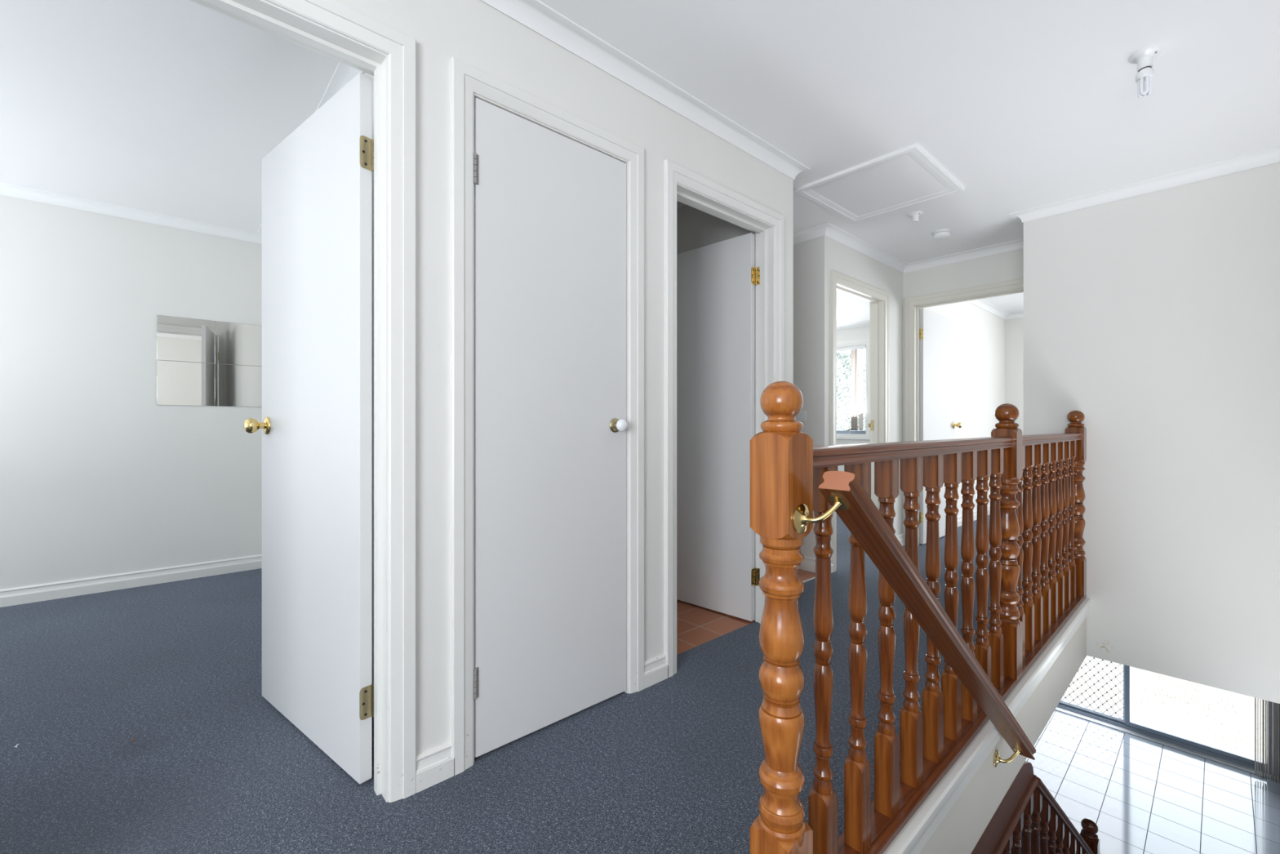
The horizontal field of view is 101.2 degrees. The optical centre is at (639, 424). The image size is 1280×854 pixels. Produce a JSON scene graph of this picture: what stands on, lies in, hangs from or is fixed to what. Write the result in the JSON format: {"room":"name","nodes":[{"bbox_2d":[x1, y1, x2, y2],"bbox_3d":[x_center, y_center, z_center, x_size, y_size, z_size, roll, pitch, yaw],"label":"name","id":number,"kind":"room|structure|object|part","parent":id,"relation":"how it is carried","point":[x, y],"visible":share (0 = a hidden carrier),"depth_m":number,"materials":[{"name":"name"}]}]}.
{"room":"stair landing","nodes":[
{"label":"stair landing","id":0,"kind":"room"},
{"bbox_2d":[0,194,262,589],"bbox_3d":[-3.769,-0.165,2.949,2.960,2.400,0.110,0,0,-42],"label":"wall","id":1,"kind":"structure","parent":0,"point":[98,477],"depth_m":3.28,"materials":[{"name":"paint"}]},
{"bbox_2d":[0,554,262,607],"bbox_3d":[-2.893,0.987,2.009,2.700,0.097,2.460,0,0,-42],"label":"baseboard","id":2,"kind":"structure","parent":1,"relation":"attached to","point":[55,590],"depth_m":3.31,"materials":[{"name":"paint"}]},
{"bbox_2d":[0,62,364,244],"bbox_3d":[-2.707,-1.337,1.803,2.700,0.057,3.015,0,0,-42],"label":"crown molding","id":3,"kind":"structure","parent":1,"relation":"attached to","point":[343,73],"depth_m":3.23,"materials":[{"name":"paint"}]},
{"bbox_2d":[156,315,214,363],"bbox_3d":[-3.043,-0.570,3.527,0.294,0.294,0.004,0,0,-42],"label":"tile","id":4,"kind":"structure","parent":1,"relation":"attached to","point":[178,339],"depth_m":3.52,"materials":[{"name":"silver glass"}]},
{"bbox_2d":[156,360,214,405],"bbox_3d":[-3.043,-0.276,3.527,0.294,0.294,0.004,0,0,-42],"label":"tile","id":5,"kind":"structure","parent":1,"relation":"attached to","point":[178,383],"depth_m":3.52,"materials":[{"name":"silver glass"}]},
{"bbox_2d":[214,320,262,366],"bbox_3d":[-2.825,-0.570,3.725,0.294,0.294,0.004,0,0,-42],"label":"tile","id":6,"kind":"structure","parent":1,"relation":"attached to","point":[235,344],"depth_m":3.71,"materials":[{"name":"silver glass"}]},
{"bbox_2d":[214,363,262,406],"bbox_3d":[-2.825,-0.276,3.725,0.294,0.294,0.004,0,0,-42],"label":"tile","id":7,"kind":"structure","parent":1,"relation":"attached to","point":[235,385],"depth_m":3.71,"materials":[{"name":"silver glass"}]},
{"bbox_2d":[480,0,1279,329],"bbox_3d":[0.552,-1.337,2.655,9.380,0.057,6.600,0,0,-42],"label":"crown molding","id":8,"kind":"structure","parent":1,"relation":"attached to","point":[536,15],"depth_m":2.55,"materials":[{"name":"paint"}]},
{"bbox_2d":[363,71,373,691],"bbox_3d":[-1.665,-0.165,2.745,0.110,2.400,3.015,0,0,-42],"label":"wall","id":9,"kind":"structure","parent":0,"point":[365,73],"depth_m":1.88,"materials":[{"name":"paint"}]},
{"bbox_2d":[0,513,1022,853],"bbox_3d":[0.893,1.212,2.964,10.300,0.355,6.600,0,0,-42],"label":"floor","id":10,"kind":"structure","parent":0,"point":[175,668],"depth_m":1.66,"materials":[{"name":"blue carpet"}]},
{"bbox_2d":[750,381,1086,853],"bbox_3d":[1.455,0.504,2.110,3.251,1.183,0.091,0,0,-42],"label":"balustrade","id":11,"kind":"object","parent":10,"relation":"on","point":[1039,535],"visible":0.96,"depth_m":1.44,"materials":[{"name":"brown wood"}]},
{"bbox_3d":[0.283,0.554,1.050,0.091,1.082,0.091,0,0,-42],"label":"newel post","id":12,"kind":"part","parent":11,"relation":"part of","materials":[{"name":"brown wood"}]},
{"bbox_3d":[0.892,0.068,1.601,1.554,0.042,0.063,0,0,-42],"label":"handrail","id":13,"kind":"part","parent":11,"relation":"part of","materials":[{"name":"brown wood"}]},
{"bbox_2d":[792,471,1035,767],"bbox_3d":[0.861,0.657,1.448,1.452,1.140,0.096,0,0,-42],"label":"stair handrail","id":14,"kind":"object","parent":11,"relation":"attached to","point":[846,495],"visible":1,"depth_m":1.18,"materials":[{"name":"brown wood"}]},
{"bbox_3d":[0.347,0.165,0.999,0.069,0.044,0.018,0,0,11],"label":"arm","id":15,"kind":"part","parent":14,"relation":"part of","materials":[{"name":"gold metal"}]},
{"bbox_3d":[0.377,0.147,0.996,0.040,0.032,0.024,0,0,-42],"label":"plate","id":16,"kind":"part","parent":14,"relation":"part of","materials":[{"name":"gold metal"}]},
{"bbox_3d":[1.319,1.183,1.875,0.075,0.044,0.019,0,0,4],"label":"arm","id":17,"kind":"part","parent":14,"relation":"part of","materials":[{"name":"gold metal"}]},
{"bbox_3d":[1.352,1.166,1.877,0.040,0.032,0.024,0,0,-42],"label":"plate","id":18,"kind":"part","parent":14,"relation":"part of","materials":[{"name":"gold metal"}]},
{"bbox_3d":[1.487,1.025,2.139,3.163,0.020,0.086,0,0,-42],"label":"rail","id":19,"kind":"part","parent":11,"relation":"part of","materials":[{"name":"brown wood"}]},
{"bbox_3d":[1.501,0.515,2.151,0.091,1.004,0.091,0,0,-42],"label":"newel post","id":20,"kind":"part","parent":11,"relation":"part of","materials":[{"name":"brown wood"}]},
{"bbox_3d":[2.064,0.068,2.660,1.430,0.042,0.063,0,0,-42],"label":"handrail","id":21,"kind":"part","parent":11,"relation":"part of","materials":[{"name":"brown wood"}]},
{"bbox_3d":[2.627,0.515,3.169,0.091,1.004,0.091,0,0,-42],"label":"newel post","id":22,"kind":"part","parent":11,"relation":"part of","materials":[{"name":"brown wood"}]},
{"bbox_2d":[334,0,793,754],"bbox_3d":[-1.070,-0.165,1.176,4.990,2.400,0.110,0,0,-42],"label":"wall","id":23,"kind":"structure","parent":0,"point":[474,33],"depth_m":1.59,"materials":[{"name":"paint"}]},
{"bbox_2d":[190,0,416,802],"bbox_3d":[-1.036,-0.025,1.207,0.970,2.120,0.146,0,0,-42],"label":"door frame","id":24,"kind":"structure","parent":23,"relation":"attached to","point":[331,28],"depth_m":1.46,"materials":[{"name":"paint"}]},
{"bbox_2d":[243,72,373,784],"bbox_3d":[-1.098,0.010,1.750,0.813,2.026,0.179,0,0,38],"label":"door","id":25,"kind":"structure","parent":23,"relation":"in","point":[316,425],"depth_m":1.65,"materials":[{"name":"paint"}]},
{"bbox_3d":[-1.403,0.003,1.913,0.056,0.056,0.062,0,0,38],"label":"knob","id":26,"kind":"part","parent":25,"relation":"part of","materials":[{"name":"gold metal"}]},
{"bbox_2d":[416,741,454,792],"bbox_3d":[-0.593,0.987,1.521,0.109,0.097,0.018,0,0,-42],"label":"baseboard","id":27,"kind":"structure","parent":23,"relation":"attached to","point":[435,765],"depth_m":1.51,"materials":[{"name":"paint"}]},
{"bbox_2d":[450,56,644,775],"bbox_3d":[-0.309,-0.025,1.852,0.768,2.120,0.129,0,0,-42],"label":"door frame","id":28,"kind":"structure","parent":23,"relation":"attached to","point":[468,82],"depth_m":1.61,"materials":[{"name":"paint"}]},
{"bbox_2d":[473,97,627,757],"bbox_3d":[-0.274,0.009,1.808,0.620,2.029,0.092,0,0,-42],"label":"door","id":29,"kind":"structure","parent":23,"relation":"in","point":[551,424],"depth_m":1.79,"materials":[{"name":"paint"}]},
{"bbox_3d":[-0.068,0.002,1.955,0.046,0.046,0.036,0,0,-42],"label":"knob","id":30,"kind":"part","parent":29,"relation":"part of","materials":[{"name":"white ceramic"}]},
{"bbox_2d":[644,653,668,688],"bbox_3d":[0.060,0.987,2.111,0.134,0.097,0.018,0,0,-42],"label":"baseboard","id":31,"kind":"structure","parent":23,"relation":"attached to","point":[655,668],"depth_m":2.10,"materials":[{"name":"paint"}]},
{"bbox_2d":[676,232,757,621],"bbox_3d":[0.352,0.011,2.979,0.692,2.023,0.046,0,0,43],"label":"door","id":32,"kind":"structure","parent":23,"relation":"in","point":[716,282],"depth_m":2.88,"materials":[{"name":"paint"}]},
{"bbox_2d":[663,159,784,677],"bbox_3d":[0.381,-0.025,2.487,0.860,2.120,0.146,0,0,-42],"label":"door frame","id":33,"kind":"structure","parent":23,"relation":"attached to","point":[682,184],"depth_m":2.29,"materials":[{"name":"paint"}]},
{"bbox_3d":[0.618,0.797,2.754,0.002,0.092,0.026,0,0,-42],"label":"hinge plate","id":34,"kind":"part","parent":33,"relation":"part of","materials":[{"name":"gold metal"}]},
{"bbox_3d":[0.618,-0.780,2.754,0.002,0.092,0.026,0,0,-42],"label":"hinge plate","id":35,"kind":"part","parent":33,"relation":"part of","materials":[{"name":"gold metal"}]},
{"bbox_2d":[0,0,1279,324],"bbox_3d":[0.634,-1.425,2.729,11.400,0.120,7.000,0,0,-42],"label":"ceiling","id":36,"kind":"structure","parent":0,"point":[175,108],"depth_m":2.13,"materials":[{"name":"paint"}]},
{"bbox_2d":[794,142,964,222],"bbox_3d":[1.382,-1.357,3.035,0.720,0.017,0.660,0,0,-42],"label":"ceiling hatch","id":37,"kind":"object","parent":36,"relation":"attached to","point":[908,176],"visible":1,"depth_m":2.99,"materials":[{"name":"paint"}]},
{"bbox_3d":[1.382,-1.363,3.035,0.594,0.004,0.534,0,0,-42],"label":"panel","id":38,"kind":"part","parent":37,"relation":"part of","materials":[{"name":"paint"}]},
{"bbox_2d":[907,210,923,222],"bbox_3d":[1.781,-1.338,3.399,0.088,0.054,0.088,0,0,-42],"label":"ceiling light","id":39,"kind":"object","parent":36,"relation":"attached to","point":[915,215],"visible":1,"depth_m":3.38,"materials":[{"name":"white plastic"}]},
{"bbox_2d":[933,228,951,239],"bbox_3d":[2.131,-1.343,3.712,0.107,0.045,0.107,0,0,-42],"label":"smoke detector","id":40,"kind":"object","parent":36,"relation":"attached to","point":[944,233],"visible":1,"depth_m":3.68,"materials":[{"name":"white plastic"}]},
{"bbox_2d":[1128,45,1161,97],"bbox_3d":[1.861,-1.289,1.938,0.088,0.153,0.088,0,0,-42],"label":"ceiling light","id":41,"kind":"object","parent":36,"relation":"attached to","point":[1143,58],"visible":1,"depth_m":1.92,"materials":[{"name":"white plastic"}]},
{"bbox_3d":[1.861,-1.295,1.938,0.050,0.040,0.050,0,0,-42],"label":"bulb","id":42,"kind":"part","parent":41,"relation":"part of","materials":[{"name":"white glass"}]},
{"bbox_2d":[676,204,755,253],"bbox_3d":[0.157,-0.165,3.474,0.090,2.400,1.655,0,0,-42],"label":"wall","id":43,"kind":"structure","parent":0,"point":[695,228],"depth_m":3.18,"materials":[{"name":"paint"}]},
{"bbox_2d":[676,568,815,654],"bbox_3d":[-0.155,1.214,3.192,2.850,0.353,1.655,0,0,-42],"label":"floor","id":44,"kind":"structure","parent":0,"point":[696,625],"depth_m":2.75,"materials":[{"name":"tile"}]},
{"bbox_2d":[793,235,832,558],"bbox_3d":[0.832,-0.165,4.218,0.110,2.400,1.455,0,0,-42],"label":"wall","id":45,"kind":"structure","parent":0,"point":[812,258],"depth_m":3.70,"materials":[{"name":"paint"}]},
{"bbox_2d":[795,410,805,421],"bbox_3d":[1.141,-0.062,3.784,0.012,0.075,0.115,0,0,-42],"label":"light switch","id":46,"kind":"object","parent":45,"relation":"attached to","point":[801,416],"visible":0.75,"depth_m":3.77,"materials":[{"name":"white plastic"}]},
{"bbox_2d":[798,555,832,573],"bbox_3d":[0.857,0.987,4.155,0.100,0.097,1.363,0,0,-42],"label":"baseboard","id":47,"kind":"structure","parent":45,"relation":"attached to","point":[808,564],"depth_m":3.71,"materials":[{"name":"paint"}]},
{"bbox_2d":[836,324,870,471],"bbox_3d":[2.858,-0.165,7.188,0.120,2.400,2.965,0,0,-42],"label":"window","id":48,"kind":"structure","parent":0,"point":[858,333],"depth_m":7.10,"materials":[{"name":"paint"}]},
{"bbox_2d":[836,345,866,430],"bbox_3d":[2.555,-0.438,7.424,0.059,1.226,1.269,0,0,-42],"label":"vertical blind","id":49,"kind":"object","parent":48,"relation":"attached to","point":[854,349],"visible":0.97,"depth_m":7.04,"materials":[{"name":"white plastic"}]},
{"bbox_3d":[2.564,-1.030,7.432,0.034,0.041,1.269,0,0,-42],"label":"head rail","id":50,"kind":"part","parent":49,"relation":"part of","materials":[{"name":"white plastic"}]},
{"bbox_2d":[836,338,870,439],"bbox_3d":[2.589,-0.465,7.458,0.118,1.330,1.435,0,0,-42],"label":"window frame","id":51,"kind":"structure","parent":48,"relation":"attached to","point":[841,434],"depth_m":6.98,"materials":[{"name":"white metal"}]},
{"bbox_2d":[832,240,1004,535],"bbox_3d":[2.912,-0.165,5.168,4.250,2.400,0.145,0,0,-42],"label":"wall","id":52,"kind":"structure","parent":0,"point":[980,332],"depth_m":5.45,"materials":[{"name":"paint"}]},
{"bbox_2d":[831,270,889,572],"bbox_3d":[1.655,-0.025,4.056,0.945,2.120,0.146,0,0,-42],"label":"door frame","id":53,"kind":"structure","parent":52,"relation":"attached to","point":[878,299],"depth_m":4.28,"materials":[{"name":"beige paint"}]},
{"bbox_3d":[1.913,0.005,4.355,0.015,0.090,0.043,0,0,-42],"label":"strike plate","id":54,"kind":"part","parent":53,"relation":"part of","materials":[{"name":"gold metal"}]},
{"bbox_2d":[895,533,904,546],"bbox_3d":[2.164,0.987,4.429,0.310,0.097,0.018,0,0,-42],"label":"baseboard","id":55,"kind":"structure","parent":52,"relation":"attached to","point":[900,537],"depth_m":4.49,"materials":[{"name":"paint"}]},
{"bbox_2d":[902,248,1023,533],"bbox_3d":[2.680,-0.165,4.171,0.110,2.400,1.095,0,0,-42],"label":"wall","id":56,"kind":"structure","parent":0,"point":[1008,265],"depth_m":4.21,"materials":[{"name":"paint"}]},
{"bbox_2d":[919,307,962,544],"bbox_3d":[2.735,0.011,4.759,0.826,2.023,0.112,0,0,-42],"label":"door","id":57,"kind":"structure","parent":56,"relation":"in","point":[937,332],"depth_m":4.70,"materials":[{"name":"paint"}]},
{"bbox_3d":[3.012,0.003,4.975,0.056,0.056,0.062,0,0,-42],"label":"knob","id":58,"kind":"part","parent":57,"relation":"part of","materials":[{"name":"gold metal"}]},
{"bbox_2d":[904,278,1023,545],"bbox_3d":[2.645,-0.025,4.210,0.146,2.120,0.952,0,0,-42],"label":"door frame","id":59,"kind":"structure","parent":56,"relation":"attached to","point":[912,304],"depth_m":4.47,"materials":[{"name":"beige paint"}]},
{"bbox_2d":[957,505,990,526],"bbox_3d":[4.641,0.987,4.268,2.890,0.097,3.510,0,0,-42],"label":"baseboard","id":60,"kind":"structure","parent":56,"relation":"attached to","point":[975,513],"depth_m":5.68,"materials":[{"name":"paint"}]},
{"bbox_2d":[968,298,1023,319],"bbox_3d":[4.634,-1.337,4.261,2.910,0.057,3.510,0,0,-42],"label":"crown molding","id":61,"kind":"structure","parent":56,"relation":"attached to","point":[980,303],"depth_m":6.17,"materials":[{"name":"paint"}]},
{"bbox_2d":[883,596,1086,853],"bbox_3d":[1.493,1.214,2.092,3.220,0.351,0.012,0,0,-42],"label":"wall","id":62,"kind":"structure","parent":0,"point":[959,832],"depth_m":1.91,"materials":[{"name":"paint"}]},
{"bbox_2d":[885,596,1091,853],"bbox_3d":[1.504,1.083,2.079,3.220,0.091,0.022,0,0,-42],"label":"trim","id":63,"kind":"structure","parent":62,"relation":"attached to","point":[916,835],"depth_m":1.66,"materials":[{"name":"paint"}]},
{"bbox_2d":[1004,317,1023,501],"bbox_3d":[5.758,-0.165,5.270,0.110,2.400,3.700,0,0,-42],"label":"wall","id":64,"kind":"structure","parent":0,"point":[1014,327],"depth_m":6.46,"materials":[{"name":"paint"}]},
{"bbox_2d":[1009,710,1279,853],"bbox_3d":[2.858,3.810,3.661,8.550,0.150,6.400,0,0,-42],"label":"tile floor","id":65,"kind":"structure","parent":0,"point":[1142,796],"depth_m":5.32,"materials":[{"name":"white tile"}]},
{"bbox_2d":[970,760,1099,853],"bbox_3d":[1.780,2.563,2.366,2.914,2.343,0.100,0,0,-42],"label":"balustrade","id":66,"kind":"object","parent":65,"relation":"on","point":[1028,807],"visible":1,"depth_m":2.24,"materials":[{"name":"brown wood"}]},
{"bbox_3d":[1.197,1.532,1.845,1.350,0.026,0.071,0,0,-42],"label":"horizontal rail","id":67,"kind":"part","parent":66,"relation":"part of","materials":[{"name":"brown wood"}]},
{"bbox_3d":[2.258,2.122,2.793,0.063,0.042,1.860,0,-38,48],"label":"handrail","id":68,"kind":"part","parent":66,"relation":"part of","materials":[{"name":"brown wood"}]},
{"bbox_3d":[2.830,3.099,3.309,0.091,1.022,0.091,0,0,-42],"label":"newel post","id":69,"kind":"part","parent":66,"relation":"part of","materials":[{"name":"brown wood"}]},
{"bbox_2d":[1023,161,1279,703],"bbox_3d":[3.379,0.013,2.487,0.110,2.755,2.560,0,0,-42],"label":"wall","id":70,"kind":"structure","parent":0,"point":[1153,317],"depth_m":2.90,"materials":[{"name":"paint"}]},
{"bbox_2d":[1278,703,1279,778],"bbox_3d":[5.982,2.562,6.483,0.130,2.345,6.400,0,0,-42],"label":"door","id":71,"kind":"structure","parent":0,"point":[1278,704],"depth_m":5.55,"materials":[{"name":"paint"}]},
{"bbox_2d":[1054,665,1278,781],"bbox_3d":[5.947,2.684,6.451,0.185,2.099,2.400,0,0,-42],"label":"door frame","id":72,"kind":"structure","parent":71,"relation":"attached to","point":[1233,760],"depth_m":6.09,"materials":[{"name":"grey metal"}]},
{"bbox_2d":[1058,657,1124,724],"bbox_3d":[5.618,2.683,6.913,0.034,2.035,1.195,0,0,-42],"label":"door","id":73,"kind":"structure","parent":72,"relation":"attached to","point":[1110,717],"depth_m":6.67,"materials":[{"name":"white metal"}]},
{"bbox_3d":[6.361,2.683,6.037,0.025,2.035,1.170,0,0,-42],"label":"sash","id":74,"kind":"part","parent":72,"relation":"part of","materials":[{"name":"white glass"}]},
{"bbox_2d":[1254,697,1279,782],"bbox_3d":[5.875,2.646,6.252,0.088,2.113,2.400,0,0,-42],"label":"vertical blind","id":75,"kind":"object","parent":71,"relation":"attached to","point":[1263,700],"visible":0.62,"depth_m":5.50,"materials":[{"name":"white plastic"}]},
{"label":"outside","id":76,"kind":"structure","parent":0,"visible":0},
{"bbox_2d":[1062,655,1265,758],"bbox_3d":[25.546,4.065,23.083,51.140,0.340,80.000,0,0,-42],"label":"ground","id":77,"kind":"structure","parent":76,"point":[1237,735],"depth_m":7.35,"materials":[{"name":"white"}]},
{"bbox_2d":[836,351,865,431],"bbox_3d":[4.155,1.024,12.251,3.412,5.751,3.382,0,0,-42],"label":"tree","id":78,"kind":"object","parent":77,"relation":"on","point":[840,357],"visible":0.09,"depth_m":11.69,"materials":[{"name":"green plant"}]},
{"bbox_2d":[1061,697,1265,763],"bbox_3d":[6.420,3.860,6.475,0.490,0.070,5.000,0,0,-42],"label":"path","id":79,"kind":"structure","parent":77,"relation":"on","point":[1132,720],"depth_m":6.51,"materials":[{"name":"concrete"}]}
]}

